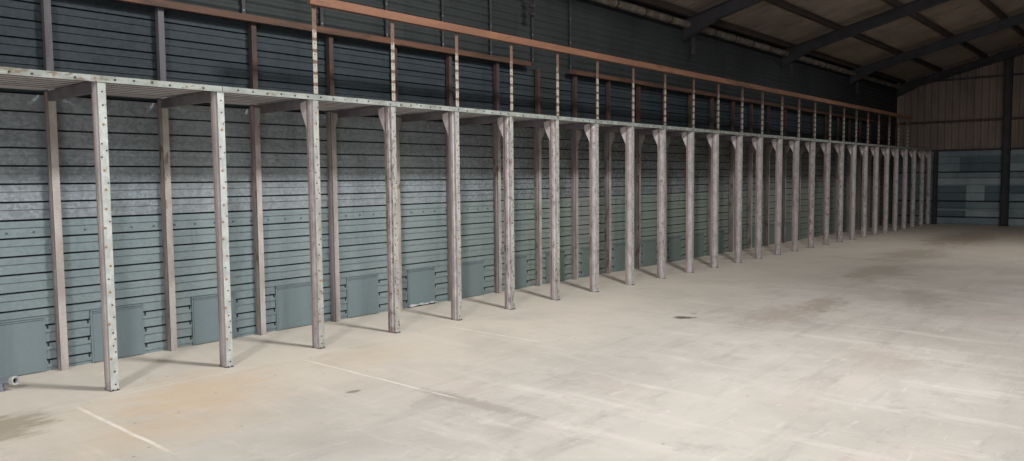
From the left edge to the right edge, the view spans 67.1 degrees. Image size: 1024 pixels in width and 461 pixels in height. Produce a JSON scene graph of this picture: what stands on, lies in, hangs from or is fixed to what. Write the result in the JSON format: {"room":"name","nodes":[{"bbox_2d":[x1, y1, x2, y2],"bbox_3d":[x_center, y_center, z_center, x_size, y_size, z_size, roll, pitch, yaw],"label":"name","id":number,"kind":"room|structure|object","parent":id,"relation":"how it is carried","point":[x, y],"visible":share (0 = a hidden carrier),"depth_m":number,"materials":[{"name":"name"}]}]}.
{"room":"empty warehouse","nodes":[
{"label":"empty warehouse","id":0,"kind":"room"},
{"bbox_2d":[0,0,897,375],"bbox_3d":[1.315,-1.654,12.592,0.108,4.916,34.980,3,5,41],"label":"wall","id":1,"kind":"structure","parent":0,"point":[113,38],"depth_m":8.78,"materials":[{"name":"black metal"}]},
{"bbox_2d":[0,316,49,377],"bbox_3d":[-4.114,0.975,6.395,0.034,0.476,0.510,3,5,41],"label":"hatch cover","id":2,"kind":"object","parent":1,"relation":"attached to","point":[22,343],"visible":1,"depth_m":6.43,"materials":[{"name":"metal"}]},
{"bbox_2d":[87,303,146,362],"bbox_3d":[-3.576,0.928,7.013,0.034,0.476,0.510,3,5,41],"label":"hatch cover","id":3,"kind":"object","parent":1,"relation":"attached to","point":[130,327],"visible":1,"depth_m":7.04,"materials":[{"name":"metal"}]},
{"bbox_2d":[188,292,238,345],"bbox_3d":[-2.969,0.875,7.709,0.034,0.476,0.510,3,5,41],"label":"hatch cover","id":4,"kind":"object","parent":1,"relation":"attached to","point":[204,314],"visible":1,"depth_m":7.64,"materials":[{"name":"metal"}]},
{"bbox_2d":[242,0,245,13],"bbox_3d":[-2.724,-2.767,7.774,0.032,1.200,0.040,3,5,41],"label":"strut","id":5,"kind":"object","parent":1,"relation":"attached to","point":[243,1],"visible":0.67,"depth_m":7.80,"materials":[{"name":"metal"}]},
{"bbox_2d":[273,282,311,330],"bbox_3d":[-2.362,0.822,8.405,0.034,0.476,0.510,3,5,41],"label":"hatch cover","id":6,"kind":"object","parent":1,"relation":"attached to","point":[293,303],"visible":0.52,"depth_m":8.38,"materials":[{"name":"metal"}]},
{"bbox_2d":[320,7,323,26],"bbox_3d":[-2.107,-2.821,8.482,0.032,1.200,0.040,3,5,41],"label":"strut","id":7,"kind":"object","parent":1,"relation":"attached to","point":[321,8],"visible":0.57,"depth_m":8.50,"materials":[{"name":"metal"}]},
{"bbox_2d":[344,274,379,318],"bbox_3d":[-1.755,0.770,9.101,0.034,0.476,0.510,3,5,41],"label":"hatch cover","id":8,"kind":"object","parent":1,"relation":"attached to","point":[362,295],"visible":1,"depth_m":9.08,"materials":[{"name":"metal"}]},
{"bbox_2d":[385,0,388,37],"bbox_3d":[-1.503,-2.873,9.175,0.032,1.200,0.040,3,5,41],"label":"strut","id":9,"kind":"object","parent":1,"relation":"attached to","point":[386,1],"visible":0.67,"depth_m":9.19,"materials":[{"name":"metal"}]},
{"bbox_2d":[405,267,437,307],"bbox_3d":[-1.136,0.717,9.793,0.057,0.476,0.520,3,5,41],"label":"hatch cover","id":10,"kind":"object","parent":1,"relation":"attached to","point":[421,285],"visible":1,"depth_m":9.78,"materials":[{"name":"metal"}]},
{"bbox_2d":[441,0,443,46],"bbox_3d":[-0.897,-2.926,9.870,0.032,1.200,0.040,3,5,41],"label":"strut","id":11,"kind":"object","parent":1,"relation":"attached to","point":[442,1],"visible":0.74,"depth_m":9.88,"materials":[{"name":"metal"}]},
{"bbox_2d":[461,260,484,297],"bbox_3d":[-0.541,0.664,10.493,0.034,0.476,0.510,3,5,41],"label":"hatch cover","id":12,"kind":"object","parent":1,"relation":"attached to","point":[472,274],"visible":0.78,"depth_m":10.49,"materials":[{"name":"metal"}]},
{"bbox_2d":[489,0,491,54],"bbox_3d":[-0.301,-2.978,10.553,0.032,1.200,0.040,3,5,41],"label":"strut","id":13,"kind":"object","parent":1,"relation":"attached to","point":[490,1],"visible":0.77,"depth_m":10.56,"materials":[{"name":"metal"}]},
{"bbox_2d":[514,255,527,288],"bbox_3d":[0.065,0.611,11.189,0.034,0.476,0.510,3,5,41],"label":"hatch cover","id":14,"kind":"object","parent":1,"relation":"attached to","point":[520,263],"visible":0.59,"depth_m":11.25,"materials":[{"name":"metal"}]},
{"bbox_2d":[522,0,535,16],"bbox_3d":[3.169,-4.218,8.270,8.140,2.685,0.130,3,5,41],"label":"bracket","id":15,"kind":"object","parent":1,"relation":"attached to","point":[531,6],"visible":1,"depth_m":10.88,"materials":[{"name":"metal"}]},
{"bbox_2d":[634,0,904,83],"bbox_3d":[1.431,-3.868,12.230,0.087,0.107,34.840,3,5,41],"label":"purlin","id":16,"kind":"structure","parent":15,"relation":"attached to","point":[659,4],"depth_m":16.44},
{"bbox_2d":[532,17,533,63],"bbox_3d":[0.289,-3.029,11.230,0.032,1.200,0.040,3,5,41],"label":"strut","id":17,"kind":"object","parent":1,"relation":"attached to","point":[532,17],"visible":0.66,"depth_m":11.24,"materials":[{"name":"metal"}]},
{"bbox_2d":[544,250,565,283],"bbox_3d":[0.672,0.558,11.885,0.034,0.476,0.510,3,5,41],"label":"hatch cover","id":18,"kind":"object","parent":1,"relation":"attached to","point":[562,254],"visible":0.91,"depth_m":11.96,"materials":[{"name":"metal"}]},
{"bbox_2d":[580,247,589,277],"bbox_3d":[1.279,0.506,12.582,0.034,0.476,0.510,3,5,41],"label":"hatch cover","id":19,"kind":"object","parent":1,"relation":"attached to","point":[585,263],"visible":0.57,"depth_m":12.47,"materials":[{"name":"metal"}]},
{"bbox_2d":[613,243,624,271],"bbox_3d":[1.886,0.453,13.278,0.034,0.476,0.510,3,5,41],"label":"hatch cover","id":20,"kind":"object","parent":1,"relation":"attached to","point":[619,250],"visible":0.56,"depth_m":13.20,"materials":[{"name":"metal"}]},
{"bbox_2d":[642,239,656,266],"bbox_3d":[2.493,0.400,13.974,0.034,0.476,0.510,3,5,41],"label":"hatch cover","id":21,"kind":"object","parent":1,"relation":"attached to","point":[649,251],"visible":1,"depth_m":13.94,"materials":[{"name":"metal"}]},
{"bbox_2d":[668,236,681,261],"bbox_3d":[3.099,0.347,14.670,0.034,0.476,0.510,3,5,41],"label":"hatch cover","id":22,"kind":"object","parent":1,"relation":"attached to","point":[674,247],"visible":1,"depth_m":14.64,"materials":[{"name":"metal"}]},
{"bbox_2d":[694,233,703,257],"bbox_3d":[3.706,0.295,15.366,0.034,0.476,0.510,3,5,41],"label":"hatch cover","id":23,"kind":"object","parent":1,"relation":"attached to","point":[699,238],"visible":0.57,"depth_m":15.37,"materials":[{"name":"metal"}]},
{"bbox_2d":[718,230,724,252],"bbox_3d":[4.313,0.242,16.062,0.034,0.476,0.510,3,5,41],"label":"hatch cover","id":24,"kind":"object","parent":1,"relation":"attached to","point":[721,235],"visible":0.46,"depth_m":16.11,"materials":[{"name":"metal"}]},
{"bbox_2d":[681,0,763,54],"bbox_3d":[6.285,-4.489,11.845,8.140,2.685,0.130,3,5,41],"label":"rafter","id":25,"kind":"object","parent":1,"relation":"attached to","point":[702,20],"visible":0.94,"depth_m":14.17,"materials":[{"name":"metal"}]},
{"bbox_2d":[734,228,743,248],"bbox_3d":[4.920,0.189,16.758,0.034,0.476,0.510,3,5,41],"label":"hatch cover","id":26,"kind":"object","parent":1,"relation":"attached to","point":[742,228],"visible":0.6,"depth_m":16.87,"materials":[{"name":"metal"}]},
{"bbox_2d":[591,0,901,88],"bbox_3d":[1.386,-3.699,12.306,0.156,0.156,34.345,3,5,41],"label":"purlin","id":27,"kind":"object","parent":1,"relation":"attached to","point":[643,11],"visible":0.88,"depth_m":15.64,"materials":[{"name":"grey"}]},
{"bbox_2d":[752,226,754,247],"bbox_3d":[5.527,0.136,17.454,0.034,0.476,0.510,3,5,41],"label":"hatch cover","id":28,"kind":"object","parent":1,"relation":"attached to","point":[753,227],"visible":0.3,"depth_m":17.31,"materials":[{"name":"metal"}]},
{"bbox_2d":[769,224,774,244],"bbox_3d":[6.134,0.084,18.150,0.034,0.476,0.510,3,5,41],"label":"hatch cover","id":29,"kind":"object","parent":1,"relation":"attached to","point":[771,226],"visible":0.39,"depth_m":18.08,"materials":[{"name":"metal"}]},
{"bbox_2d":[785,222,791,241],"bbox_3d":[6.741,0.031,18.846,0.034,0.476,0.510,3,5,41],"label":"hatch cover","id":30,"kind":"object","parent":1,"relation":"attached to","point":[788,231],"visible":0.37,"depth_m":18.84,"materials":[{"name":"metal"}]},
{"bbox_2d":[0,223,1023,460],"bbox_3d":[7.571,1.090,7.426,16.720,0.120,35.100,3,5,41],"label":"floor","id":31,"kind":"structure","parent":0,"point":[907,344],"depth_m":6.28,"materials":[{"name":"concrete"}]},
{"bbox_2d":[0,376,19,391],"bbox_3d":[-4.056,1.186,6.016,0.448,0.122,0.104,0,4,15],"label":"tube","id":32,"kind":"object","parent":31,"relation":"on","point":[13,380],"visible":1,"depth_m":5.97,"materials":[{"name":"grey metal"}]},
{"bbox_2d":[41,0,119,391],"bbox_3d":[-3.486,-0.383,6.194,1.127,3.200,0.070,3,5,41],"label":"frame","id":33,"kind":"object","parent":31,"relation":"on","point":[97,89],"visible":0.99,"depth_m":5.95,"materials":[{"name":"paint"}]},
{"bbox_2d":[114,0,531,66],"bbox_3d":[-2.196,-2.166,8.252,0.053,0.067,7.500,3,5,41],"label":"rail","id":34,"kind":"object","parent":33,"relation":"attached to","point":[164,4],"visible":1,"depth_m":8.23,"materials":[{"name":"brown wood"}]},
{"bbox_2d":[155,8,233,367],"bbox_3d":[-2.864,-0.437,6.909,1.127,3.200,0.070,3,5,41],"label":"frame","id":35,"kind":"object","parent":31,"relation":"on","point":[216,99],"visible":0.99,"depth_m":6.68,"materials":[{"name":"paint"}]},
{"bbox_2d":[248,23,325,348],"bbox_3d":[-2.244,-0.491,7.619,1.127,3.200,0.070,3,5,41],"label":"frame","id":36,"kind":"object","parent":31,"relation":"on","point":[309,107],"visible":1,"depth_m":7.40,"materials":[{"name":"paint"}]},
{"bbox_2d":[326,35,400,333],"bbox_3d":[-1.627,-0.545,8.327,1.127,3.200,0.070,3,5,41],"label":"frame","id":37,"kind":"object","parent":31,"relation":"on","point":[387,114],"visible":1,"depth_m":8.11,"materials":[{"name":"paint"}]},
{"bbox_2d":[390,45,462,320],"bbox_3d":[-1.023,-0.597,9.020,1.127,3.200,0.070,3,5,41],"label":"frame","id":38,"kind":"object","parent":31,"relation":"on","point":[450,119],"visible":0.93,"depth_m":8.73,"materials":[{"name":"paint"}]},
{"bbox_2d":[445,54,514,309],"bbox_3d":[-0.416,-0.650,9.716,1.127,3.200,0.070,3,5,41],"label":"frame","id":39,"kind":"object","parent":31,"relation":"on","point":[505,123],"visible":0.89,"depth_m":9.43,"materials":[{"name":"paint"}]},
{"bbox_2d":[492,62,560,300],"bbox_3d":[0.179,-0.702,10.399,1.127,3.200,0.070,3,5,41],"label":"frame","id":40,"kind":"object","parent":31,"relation":"on","point":[551,127],"visible":0.98,"depth_m":10.17,"materials":[{"name":"paint"}]},
{"bbox_2d":[534,68,598,291],"bbox_3d":[0.769,-0.753,11.076,1.127,3.200,0.070,3,5,41],"label":"frame","id":41,"kind":"object","parent":31,"relation":"on","point":[591,129],"visible":0.91,"depth_m":10.84,"materials":[{"name":"paint"}]},
{"bbox_2d":[571,75,634,284],"bbox_3d":[1.371,-0.805,11.766,1.127,3.200,0.070,3,5,41],"label":"frame","id":42,"kind":"object","parent":31,"relation":"on","point":[627,132],"visible":0.94,"depth_m":11.54,"materials":[{"name":"paint"}]},
{"bbox_2d":[568,69,873,121],"bbox_3d":[5.880,-2.858,17.517,0.053,0.065,15.280,3,5,41],"label":"rail","id":43,"kind":"object","parent":42,"relation":"attached to","point":[570,71],"visible":1,"depth_m":14.57,"materials":[{"name":"brown wood"}]},
{"bbox_2d":[604,80,665,278],"bbox_3d":[1.977,-0.858,12.461,1.127,3.200,0.070,3,5,41],"label":"frame","id":44,"kind":"object","parent":31,"relation":"on","point":[659,135],"visible":0.88,"depth_m":12.21,"materials":[{"name":"paint"}]},
{"bbox_2d":[634,85,693,272],"bbox_3d":[2.586,-0.911,13.160,1.127,3.200,0.070,3,5,41],"label":"frame","id":45,"kind":"object","parent":31,"relation":"on","point":[688,136],"visible":0.91,"depth_m":12.93,"materials":[{"name":"paint"}]},
{"bbox_2d":[662,89,718,267],"bbox_3d":[3.177,-0.963,13.838,1.127,3.200,0.070,3,5,41],"label":"frame","id":46,"kind":"object","parent":31,"relation":"on","point":[713,138],"visible":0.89,"depth_m":13.54,"materials":[{"name":"paint"}]},
{"bbox_2d":[688,93,742,262],"bbox_3d":[3.809,-1.018,14.563,1.127,3.200,0.070,3,5,41],"label":"frame","id":47,"kind":"object","parent":31,"relation":"on","point":[737,140],"visible":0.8,"depth_m":14.26,"materials":[{"name":"paint"}]},
{"bbox_2d":[707,96,762,258],"bbox_3d":[4.401,-1.069,15.242,1.127,3.200,0.070,3,5,41],"label":"frame","id":48,"kind":"object","parent":31,"relation":"on","point":[757,142],"visible":0.84,"depth_m":14.97,"materials":[{"name":"paint"}]},
{"bbox_2d":[0,74,914,149],"bbox_3d":[4.356,-1.853,15.155,1.102,0.030,26.550,3,5,41],"label":"deck","id":49,"kind":"object","parent":48,"relation":"on","point":[6,80],"visible":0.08,"depth_m":6.92,"materials":[{"name":"grey wood"}]},
{"bbox_2d":[0,67,221,91],"bbox_3d":[-3.203,-1.126,5.665,0.064,0.048,2.265,3,5,41],"label":"shelf rail","id":50,"kind":"object","parent":49,"relation":"attached to","point":[3,70],"visible":1,"depth_m":5.80,"materials":[{"name":"metal"}]},
{"bbox_2d":[222,86,932,150],"bbox_3d":[5.508,-1.883,15.657,0.064,0.048,24.280,3,5,41],"label":"shelf rail","id":51,"kind":"object","parent":49,"relation":"attached to","point":[225,89],"visible":1,"depth_m":8.89,"materials":[{"name":"metal"}]},
{"bbox_2d":[311,6,317,93],"bbox_3d":[-1.849,-1.678,7.195,0.046,0.806,0.046,3,5,41],"label":"post","id":52,"kind":"object","parent":51,"relation":"on","point":[313,8],"visible":1,"depth_m":7.18,"materials":[{"name":"paint"}]},
{"bbox_2d":[307,0,638,66],"bbox_3d":[-0.010,-2.278,9.209,0.055,0.082,5.660,3,5,41],"label":"rail","id":53,"kind":"object","parent":52,"relation":"on","point":[330,4],"visible":1,"depth_m":8.52,"materials":[{"name":"brown wood"}]},
{"bbox_2d":[390,21,395,100],"bbox_3d":[-1.231,-1.732,7.903,0.046,0.806,0.046,3,5,41],"label":"post","id":54,"kind":"object","parent":51,"relation":"on","point":[391,22],"visible":1,"depth_m":7.89,"materials":[{"name":"paint"}]},
{"bbox_2d":[455,33,458,106],"bbox_3d":[-0.627,-1.784,8.596,0.046,0.806,0.046,3,5,41],"label":"post","id":55,"kind":"object","parent":51,"relation":"on","point":[456,34],"visible":1,"depth_m":8.58,"materials":[{"name":"metal"}]},
{"bbox_2d":[510,43,512,111],"bbox_3d":[-0.021,-1.837,9.291,0.046,0.806,0.046,3,5,41],"label":"post","id":56,"kind":"object","parent":51,"relation":"on","point":[511,45],"visible":1,"depth_m":9.28,"materials":[{"name":"metal"}]},
{"bbox_2d":[556,52,558,115],"bbox_3d":[0.575,-1.889,9.975,0.046,0.806,0.046,3,5,41],"label":"post","id":57,"kind":"object","parent":51,"relation":"on","point":[557,53],"visible":1,"depth_m":9.96,"materials":[{"name":"metal"}]},
{"bbox_2d":[596,60,598,118],"bbox_3d":[1.165,-1.940,10.651,0.046,0.806,0.046,3,5,41],"label":"post","id":58,"kind":"object","parent":51,"relation":"on","point":[597,61],"visible":1,"depth_m":10.64,"materials":[{"name":"metal"}]},
{"bbox_2d":[632,67,633,122],"bbox_3d":[1.767,-1.993,11.342,0.046,0.806,0.046,3,5,41],"label":"post","id":59,"kind":"object","parent":51,"relation":"on","point":[632,67],"visible":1,"depth_m":11.32,"materials":[{"name":"metal"}]},
{"bbox_2d":[663,73,665,124],"bbox_3d":[2.373,-2.045,12.037,0.046,0.806,0.046,3,5,41],"label":"post","id":60,"kind":"object","parent":51,"relation":"on","point":[664,108],"visible":1,"depth_m":12.02,"materials":[{"name":"metal"}]},
{"bbox_2d":[638,61,911,118],"bbox_3d":[6.774,-2.871,16.990,0.055,0.085,15.000,3,5,41],"label":"rail","id":61,"kind":"object","parent":60,"relation":"on","point":[644,65],"visible":1,"depth_m":14.31,"materials":[{"name":"brown wood"}]},
{"bbox_2d":[692,78,694,127],"bbox_3d":[2.982,-2.098,12.736,0.046,0.806,0.046,3,5,41],"label":"post","id":62,"kind":"object","parent":51,"relation":"on","point":[693,79],"visible":1,"depth_m":12.74,"materials":[{"name":"metal"}]},
{"bbox_2d":[717,83,719,129],"bbox_3d":[3.572,-2.150,13.413,0.046,0.806,0.046,3,5,41],"label":"post","id":63,"kind":"object","parent":51,"relation":"on","point":[718,84],"visible":1,"depth_m":13.41,"materials":[{"name":"metal"}]},
{"bbox_2d":[741,88,743,131],"bbox_3d":[4.205,-2.205,14.139,0.046,0.806,0.046,3,5,41],"label":"post","id":64,"kind":"object","parent":51,"relation":"on","point":[742,89],"visible":1,"depth_m":14.14,"materials":[{"name":"metal"}]},
{"bbox_2d":[761,92,763,133],"bbox_3d":[4.797,-2.256,14.818,0.046,0.806,0.046,3,5,41],"label":"post","id":65,"kind":"object","parent":51,"relation":"on","point":[762,93],"visible":1,"depth_m":14.81,"materials":[{"name":"paint"}]},
{"bbox_2d":[781,95,782,135],"bbox_3d":[5.424,-2.311,15.538,0.046,0.806,0.046,3,5,41],"label":"post","id":66,"kind":"object","parent":51,"relation":"on","point":[782,95],"visible":1,"depth_m":15.54,"materials":[{"name":"metal"}]},
{"bbox_2d":[798,98,799,136],"bbox_3d":[6.019,-2.362,16.220,0.046,0.806,0.046,3,5,41],"label":"post","id":67,"kind":"object","parent":51,"relation":"on","point":[799,98],"visible":1,"depth_m":16.23,"materials":[{"name":"metal"}]},
{"bbox_2d":[814,102,815,138],"bbox_3d":[6.630,-2.415,16.920,0.046,0.806,0.046,3,5,41],"label":"post","id":68,"kind":"object","parent":51,"relation":"on","point":[814,102],"visible":1,"depth_m":16.93,"materials":[{"name":"metal"}]},
{"bbox_2d":[829,105,830,139],"bbox_3d":[7.263,-2.470,17.646,0.046,0.806,0.046,3,5,41],"label":"post","id":69,"kind":"object","parent":51,"relation":"on","point":[829,105],"visible":1,"depth_m":17.65,"materials":[{"name":"paint"}]},
{"bbox_2d":[843,107,844,140],"bbox_3d":[7.879,-2.524,18.353,0.046,0.806,0.046,3,5,41],"label":"post","id":70,"kind":"object","parent":51,"relation":"on","point":[843,107],"visible":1,"depth_m":18.36,"materials":[{"name":"metal"}]},
{"bbox_2d":[855,110,857,141],"bbox_3d":[8.486,-2.577,19.050,0.046,0.806,0.046,3,5,41],"label":"post","id":71,"kind":"object","parent":51,"relation":"on","point":[856,110],"visible":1,"depth_m":19.05,"materials":[{"name":"paint"}]},
{"bbox_2d":[867,112,868,143],"bbox_3d":[9.096,-2.630,19.750,0.046,0.806,0.046,3,5,41],"label":"post","id":72,"kind":"object","parent":51,"relation":"on","point":[867,112],"visible":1,"depth_m":19.76,"materials":[{"name":"metal"}]},
{"bbox_2d":[878,114,879,143],"bbox_3d":[9.706,-2.683,20.450,0.046,0.806,0.046,3,5,41],"label":"post","id":73,"kind":"object","parent":51,"relation":"on","point":[878,114],"visible":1,"depth_m":20.46,"materials":[{"name":"metal"}]},
{"bbox_2d":[888,116,890,144],"bbox_3d":[10.343,-2.738,21.180,0.046,0.806,0.046,3,5,41],"label":"post","id":74,"kind":"object","parent":51,"relation":"on","point":[889,116],"visible":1,"depth_m":21.19,"materials":[{"name":"metal"}]},
{"bbox_2d":[898,118,899,145],"bbox_3d":[10.953,-2.791,21.880,0.046,0.806,0.046,3,5,41],"label":"post","id":75,"kind":"object","parent":51,"relation":"on","point":[898,118],"visible":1,"depth_m":21.89,"materials":[{"name":"paint"}]},
{"bbox_2d":[907,119,908,146],"bbox_3d":[11.570,-2.845,22.587,0.046,0.806,0.046,3,5,41],"label":"post","id":76,"kind":"object","parent":51,"relation":"on","point":[907,119],"visible":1,"depth_m":22.59,"materials":[{"name":"metal"}]},
{"bbox_2d":[728,100,782,254],"bbox_3d":[5.029,-1.123,15.962,1.127,3.200,0.070,3,5,41],"label":"frame","id":77,"kind":"object","parent":31,"relation":"on","point":[777,143],"visible":0.9,"depth_m":15.72,"materials":[{"name":"paint"}]},
{"bbox_2d":[747,103,799,250],"bbox_3d":[5.624,-1.175,16.645,1.127,3.200,0.070,3,5,41],"label":"frame","id":78,"kind":"object","parent":31,"relation":"on","point":[794,144],"visible":0.9,"depth_m":16.41,"materials":[{"name":"paint"}]},
{"bbox_2d":[764,106,815,247],"bbox_3d":[6.234,-1.228,17.344,1.127,3.200,0.070,3,5,41],"label":"frame","id":79,"kind":"object","parent":31,"relation":"on","point":[810,145],"visible":0.94,"depth_m":17.10,"materials":[{"name":"paint"}]},
{"bbox_2d":[781,108,830,244],"bbox_3d":[6.867,-1.283,18.071,1.127,3.200,0.070,3,5,41],"label":"frame","id":80,"kind":"object","parent":31,"relation":"on","point":[826,146],"visible":0.93,"depth_m":17.82,"materials":[{"name":"paint"}]},
{"bbox_2d":[798,111,843,241],"bbox_3d":[7.483,-1.337,18.777,1.127,3.200,0.070,3,5,41],"label":"frame","id":81,"kind":"object","parent":31,"relation":"on","point":[839,148],"visible":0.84,"depth_m":18.49,"materials":[{"name":"paint"}]},
{"bbox_2d":[812,113,856,239],"bbox_3d":[8.091,-1.390,19.474,1.127,3.200,0.070,3,5,41],"label":"frame","id":82,"kind":"object","parent":31,"relation":"on","point":[852,149],"visible":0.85,"depth_m":19.16,"materials":[{"name":"paint"}]},
{"bbox_2d":[822,115,867,236],"bbox_3d":[8.701,-1.443,20.174,1.127,3.200,0.070,3,5,41],"label":"frame","id":83,"kind":"object","parent":31,"relation":"on","point":[864,149],"visible":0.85,"depth_m":19.88,"materials":[{"name":"paint"}]},
{"bbox_2d":[834,117,878,234],"bbox_3d":[9.311,-1.496,20.874,1.127,3.200,0.070,3,5,41],"label":"frame","id":84,"kind":"object","parent":31,"relation":"on","point":[874,149],"visible":0.89,"depth_m":20.61,"materials":[{"name":"paint"}]},
{"bbox_2d":[845,118,889,232],"bbox_3d":[9.947,-1.551,21.604,1.127,3.200,0.070,3,5,41],"label":"frame","id":85,"kind":"object","parent":31,"relation":"on","point":[885,150],"visible":0.86,"depth_m":21.36,"materials":[{"name":"paint"}]},
{"bbox_2d":[856,120,898,230],"bbox_3d":[10.557,-1.604,22.304,1.127,3.200,0.070,3,5,41],"label":"frame","id":86,"kind":"object","parent":31,"relation":"on","point":[895,151],"visible":0.93,"depth_m":22.06,"materials":[{"name":"paint"}]},
{"bbox_2d":[867,122,907,228],"bbox_3d":[11.174,-1.658,23.011,1.127,3.200,0.070,3,5,41],"label":"frame","id":87,"kind":"object","parent":31,"relation":"on","point":[904,152],"visible":0.88,"depth_m":22.74,"materials":[{"name":"paint"}]},
{"bbox_2d":[877,123,916,226],"bbox_3d":[11.797,-1.712,23.726,1.127,3.200,0.070,3,5,41],"label":"frame","id":88,"kind":"object","parent":31,"relation":"on","point":[913,153],"visible":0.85,"depth_m":23.43,"materials":[{"name":"paint"}]},
{"bbox_2d":[887,125,924,225],"bbox_3d":[12.453,-1.769,24.479,1.127,3.200,0.070,3,5,41],"label":"frame","id":89,"kind":"object","parent":31,"relation":"on","point":[921,153],"visible":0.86,"depth_m":24.17,"materials":[{"name":"paint"}]},
{"bbox_2d":[892,126,931,223],"bbox_3d":[13.004,-1.817,25.111,1.127,3.200,0.070,3,5,41],"label":"frame","id":90,"kind":"object","parent":31,"relation":"on","point":[928,154],"visible":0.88,"depth_m":24.81,"materials":[{"name":"paint"}]},
{"bbox_2d":[932,152,938,223],"bbox_3d":[13.619,-1.365,24.850,0.160,2.320,0.160,3,5,41],"label":"post","id":91,"kind":"object","parent":31,"relation":"on","point":[936,154],"visible":1,"depth_m":24.84,"materials":[{"name":"metal"}]},
{"bbox_2d":[998,58,1013,225],"bbox_3d":[15.035,-2.659,23.477,0.280,5.060,0.260,3,5,41],"label":"end column","id":92,"kind":"structure","parent":31,"relation":"on","point":[1009,63],"depth_m":23.46,"materials":[{"name":"metal"}]},
{"bbox_2d":[897,46,1023,96],"bbox_3d":[15.711,-5.439,22.650,8.140,2.425,0.130,3,5,41],"label":"rafter","id":93,"kind":"object","parent":92,"relation":"on","point":[908,86],"visible":0.88,"depth_m":24.15,"materials":[{"name":"metal"}]},
{"bbox_2d":[660,0,1023,79],"bbox_3d":[7.489,-4.610,7.035,16.750,2.153,35.055,3,5,41],"label":"ceiling","id":94,"kind":"structure","parent":0,"point":[904,34],"depth_m":18.49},
{"bbox_2d":[781,0,949,77],"bbox_3d":[9.402,-4.761,15.419,8.140,2.685,0.130,3,5,41],"label":"rafter","id":95,"kind":"object","parent":94,"relation":"attached to","point":[797,51],"visible":0.94,"depth_m":17.02,"materials":[{"name":"metal"}]},
{"bbox_2d":[764,0,942,71],"bbox_3d":[2.251,-4.100,11.498,0.087,0.107,34.840,3,5,41],"label":"purlin","id":96,"kind":"structure","parent":95,"relation":"attached to","point":[782,4],"depth_m":16.94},
{"bbox_2d":[848,12,1023,93],"bbox_3d":[12.583,-5.037,19.069,8.140,2.685,0.130,3,5,41],"label":"rafter","id":97,"kind":"object","parent":94,"relation":"attached to","point":[861,72],"visible":0.94,"depth_m":20.32,"materials":[{"name":"metal"}]},
{"bbox_2d":[896,43,1023,225],"bbox_3d":[18.902,-3.306,20.309,16.420,6.700,0.180,3,5,41],"label":"wall","id":98,"kind":"structure","parent":0,"point":[959,117],"depth_m":24.32,"materials":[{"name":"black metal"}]},
{"bbox_3d":[-4.063,-1.310,-6.034,16.420,6.703,0.150,3,5,41],"label":"wall","id":99,"kind":"structure","parent":0,"visible":0},
{"bbox_2d":[881,0,987,57],"bbox_3d":[3.169,-4.359,10.678,0.087,0.107,34.840,3,5,41],"label":"purlin","id":100,"kind":"structure","parent":99,"relation":"attached to","point":[893,3],"depth_m":18.82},
{"bbox_2d":[979,0,1023,37],"bbox_3d":[4.072,-4.615,9.872,0.087,0.107,34.840,3,5,41],"label":"purlin","id":101,"kind":"structure","parent":99,"relation":"attached to","point":[987,3],"depth_m":18.60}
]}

